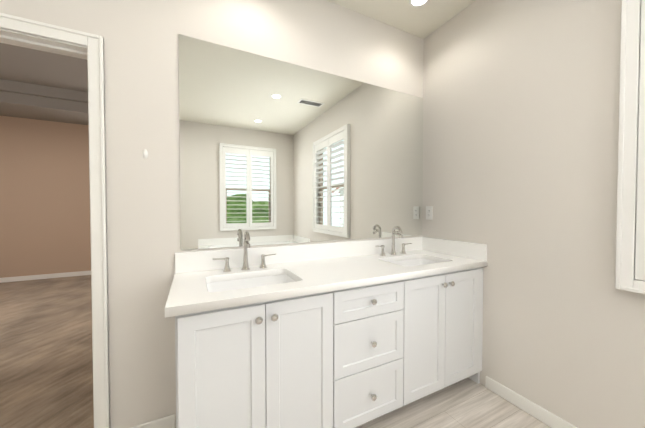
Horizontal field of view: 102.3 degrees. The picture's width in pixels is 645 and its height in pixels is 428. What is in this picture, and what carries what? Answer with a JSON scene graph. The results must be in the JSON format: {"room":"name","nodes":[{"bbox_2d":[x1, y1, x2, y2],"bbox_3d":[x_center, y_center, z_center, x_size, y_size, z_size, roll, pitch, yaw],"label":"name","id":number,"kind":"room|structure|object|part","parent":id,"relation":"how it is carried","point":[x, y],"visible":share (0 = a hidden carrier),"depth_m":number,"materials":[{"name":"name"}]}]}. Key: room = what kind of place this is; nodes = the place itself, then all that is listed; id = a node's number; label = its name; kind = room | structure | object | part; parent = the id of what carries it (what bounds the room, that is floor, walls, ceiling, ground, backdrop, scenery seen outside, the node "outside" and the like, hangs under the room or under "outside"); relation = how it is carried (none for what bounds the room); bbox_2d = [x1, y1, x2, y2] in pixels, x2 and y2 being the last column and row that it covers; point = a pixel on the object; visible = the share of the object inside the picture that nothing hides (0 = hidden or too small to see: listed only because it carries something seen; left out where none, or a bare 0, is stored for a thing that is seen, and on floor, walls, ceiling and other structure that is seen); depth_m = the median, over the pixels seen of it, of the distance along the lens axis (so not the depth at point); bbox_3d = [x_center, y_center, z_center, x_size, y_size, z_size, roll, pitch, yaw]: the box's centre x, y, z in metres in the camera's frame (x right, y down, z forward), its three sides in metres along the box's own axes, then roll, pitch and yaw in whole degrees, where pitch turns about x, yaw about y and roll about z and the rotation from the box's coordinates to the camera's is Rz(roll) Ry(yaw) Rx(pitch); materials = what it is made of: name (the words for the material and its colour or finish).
{"room":"bathroom","nodes":[
{"label":"bathroom","id":0,"kind":"room"},
{"bbox_2d":[0,43,87,124],"bbox_3d":[-3.910,-2.009,2.557,4.550,0.790,4.630,-1,1,-26],"label":"ceiling","id":1,"kind":"structure","parent":0,"point":[40,85],"depth_m":3.85,"materials":[{"name":"paint"}]},
{"bbox_2d":[0,116,90,277],"bbox_3d":[-4.944,-0.646,4.667,4.690,3.600,0.120,-1,1,-26],"label":"wall","id":2,"kind":"structure","parent":0,"point":[44,200],"depth_m":4.61,"materials":[{"name":"paint"}]},
{"bbox_2d":[0,271,90,282],"bbox_3d":[-4.919,1.114,4.639,4.380,0.082,0.014,-1,1,-26],"label":"baseboard","id":3,"kind":"structure","parent":2,"relation":"attached to","point":[42,276],"depth_m":4.61,"materials":[{"name":"white paint"}]},
{"bbox_2d":[0,275,93,427],"bbox_3d":[-3.937,1.244,2.675,4.690,0.100,4.650,-1,1,-26],"label":"floor","id":4,"kind":"structure","parent":0,"point":[46,365],"depth_m":2.24,"materials":[{"name":"brown wood"}]},
{"bbox_2d":[0,0,423,427],"bbox_3d":[-0.746,-0.584,1.551,3.840,3.600,0.116,-1,1,-26],"label":"wall","id":5,"kind":"structure","parent":0,"point":[141,71],"depth_m":1.58,"materials":[{"name":"paint"}]},
{"bbox_2d":[0,13,109,427],"bbox_3d":[-1.532,0.171,1.184,0.902,2.104,0.168,-1,1,-26],"label":"door frame","id":6,"kind":"structure","parent":5,"relation":"attached to","point":[94,43],"depth_m":1.29,"materials":[{"name":"white paint"}]},
{"bbox_3d":[-1.565,0.170,1.249,0.902,2.104,0.023,-1,1,-26],"label":"bedroom door trim casing","id":7,"kind":"part","parent":6,"relation":"part of","materials":[{"name":"white wood"}]},
{"bbox_2d":[143,149,147,158],"bbox_3d":[-0.946,-0.322,1.386,0.023,0.052,0.019,-1,1,-26],"label":"hook","id":8,"kind":"object","parent":5,"relation":"attached to","point":[145,154],"visible":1,"depth_m":1.39,"materials":[{"name":"white plastic"}]},
{"bbox_2d":[175,238,420,273],"bbox_3d":[0.033,0.267,1.883,1.920,0.115,0.020,-1,1,-26],"label":"backsplash","id":9,"kind":"structure","parent":5,"relation":"attached to","point":[195,260],"depth_m":1.75,"materials":[{"name":"white stone"}]},
{"bbox_3d":[0.042,-0.408,1.883,1.891,1.211,0.005,-1,1,-26],"label":"mirror glass","id":10,"kind":"part","parent":5,"relation":"part of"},
{"bbox_2d":[175,378,550,427],"bbox_3d":[0.046,1.297,-0.008,3.840,0.100,3.460,-1,1,-26],"label":"floor","id":11,"kind":"structure","parent":0,"point":[467,403],"depth_m":1.58,"materials":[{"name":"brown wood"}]},
{"bbox_2d":[130,414,174,427],"bbox_3d":[-0.965,1.178,1.411,0.288,0.082,0.014,-1,1,-26],"label":"baseboard","id":12,"kind":"structure","parent":11,"relation":"on","point":[168,421],"depth_m":1.44,"materials":[{"name":"white paint"}]},
{"bbox_2d":[165,266,485,427],"bbox_3d":[0.168,0.791,1.644,1.900,0.848,0.586,-1,1,-26],"label":"bathroom vanity","id":13,"kind":"object","parent":11,"relation":"on","point":[351,334],"depth_m":1.29,"materials":[{"name":"white paint"}]},
{"bbox_2d":[165,250,487,313],"bbox_3d":[0.156,0.348,1.636,1.924,0.037,0.579,-1,1,-26],"label":"countertop","id":14,"kind":"structure","parent":13,"relation":"on","point":[190,291],"depth_m":1.43,"materials":[{"name":"white stone"}]},
{"bbox_2d":[213,232,276,273],"bbox_3d":[-0.444,0.217,1.521,0.368,0.229,0.122,-1,1,-26],"label":"faucet","id":15,"kind":"object","parent":14,"relation":"on","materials":[{"name":"silver metal"}]},
{"bbox_2d":[209,274,296,289],"bbox_3d":[-0.359,0.443,1.354,0.474,0.166,0.334,-1,1,-26],"label":"sink","id":16,"kind":"object","parent":14,"relation":"in","point":[254,279],"depth_m":1.49,"materials":[{"name":"white ceramic"}]},
{"bbox_2d":[373,226,412,253],"bbox_3d":[0.577,0.207,2.028,0.368,0.229,0.122,-1,1,-26],"label":"faucet","id":17,"kind":"object","parent":14,"relation":"on","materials":[{"name":"silver metal"}]},
{"bbox_2d":[389,258,436,265],"bbox_3d":[0.662,0.433,1.860,0.474,0.166,0.334,-1,1,-26],"label":"sink","id":18,"kind":"object","parent":14,"relation":"in","point":[404,261],"depth_m":2.03,"materials":[{"name":"white ceramic"}]},
{"bbox_2d":[328,0,475,38],"bbox_3d":[0.046,-1.552,-0.065,3.840,0.120,3.460,-1,1,-26],"label":"ceiling","id":19,"kind":"structure","parent":0,"point":[429,17],"depth_m":1.97,"materials":[{"name":"paint"}]},
{"bbox_2d":[409,0,428,7],"bbox_3d":[0.691,-1.527,1.853,0.142,0.006,0.142,-1,1,-26],"label":"recessed light","id":20,"kind":"object","parent":19,"relation":"in","point":[416,3],"visible":1,"depth_m":1.88,"materials":[{"name":"white paint"}]},
{"bbox_2d":[422,0,644,427],"bbox_3d":[1.712,-0.569,0.782,0.120,3.600,3.460,-1,1,-26],"label":"wall","id":21,"kind":"structure","parent":0,"point":[520,131],"depth_m":1.52,"materials":[{"name":"paint"}]},
{"bbox_2d":[426,206,432,219],"bbox_3d":[0.920,-0.010,2.244,0.007,0.115,0.070,-1,1,-26],"label":"outlet","id":22,"kind":"object","parent":21,"relation":"attached to","point":[429,214],"visible":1,"depth_m":2.24,"materials":[{"name":"white plastic"}]},
{"bbox_2d":[421,238,487,261],"bbox_3d":[1.012,0.264,2.047,0.020,0.115,0.554,-1,1,-26],"label":"backsplash","id":23,"kind":"structure","parent":21,"relation":"attached to","point":[443,246],"depth_m":1.99,"materials":[{"name":"white stone"}]},
{"bbox_2d":[485,376,576,427],"bbox_3d":[1.755,1.194,0.581,0.014,0.082,2.760,-1,1,-26],"label":"baseboard","id":24,"kind":"structure","parent":21,"relation":"attached to","point":[545,416],"depth_m":1.58,"materials":[{"name":"white paint"}]},
{"bbox_2d":[615,0,644,293],"bbox_3d":[1.674,-0.373,0.758,0.163,1.468,1.073,-1,1,-26],"label":"bathroom window","id":25,"kind":"structure","parent":21,"relation":"in","point":[630,254],"depth_m":1.18,"materials":[{"name":"white paint"}]}
]}

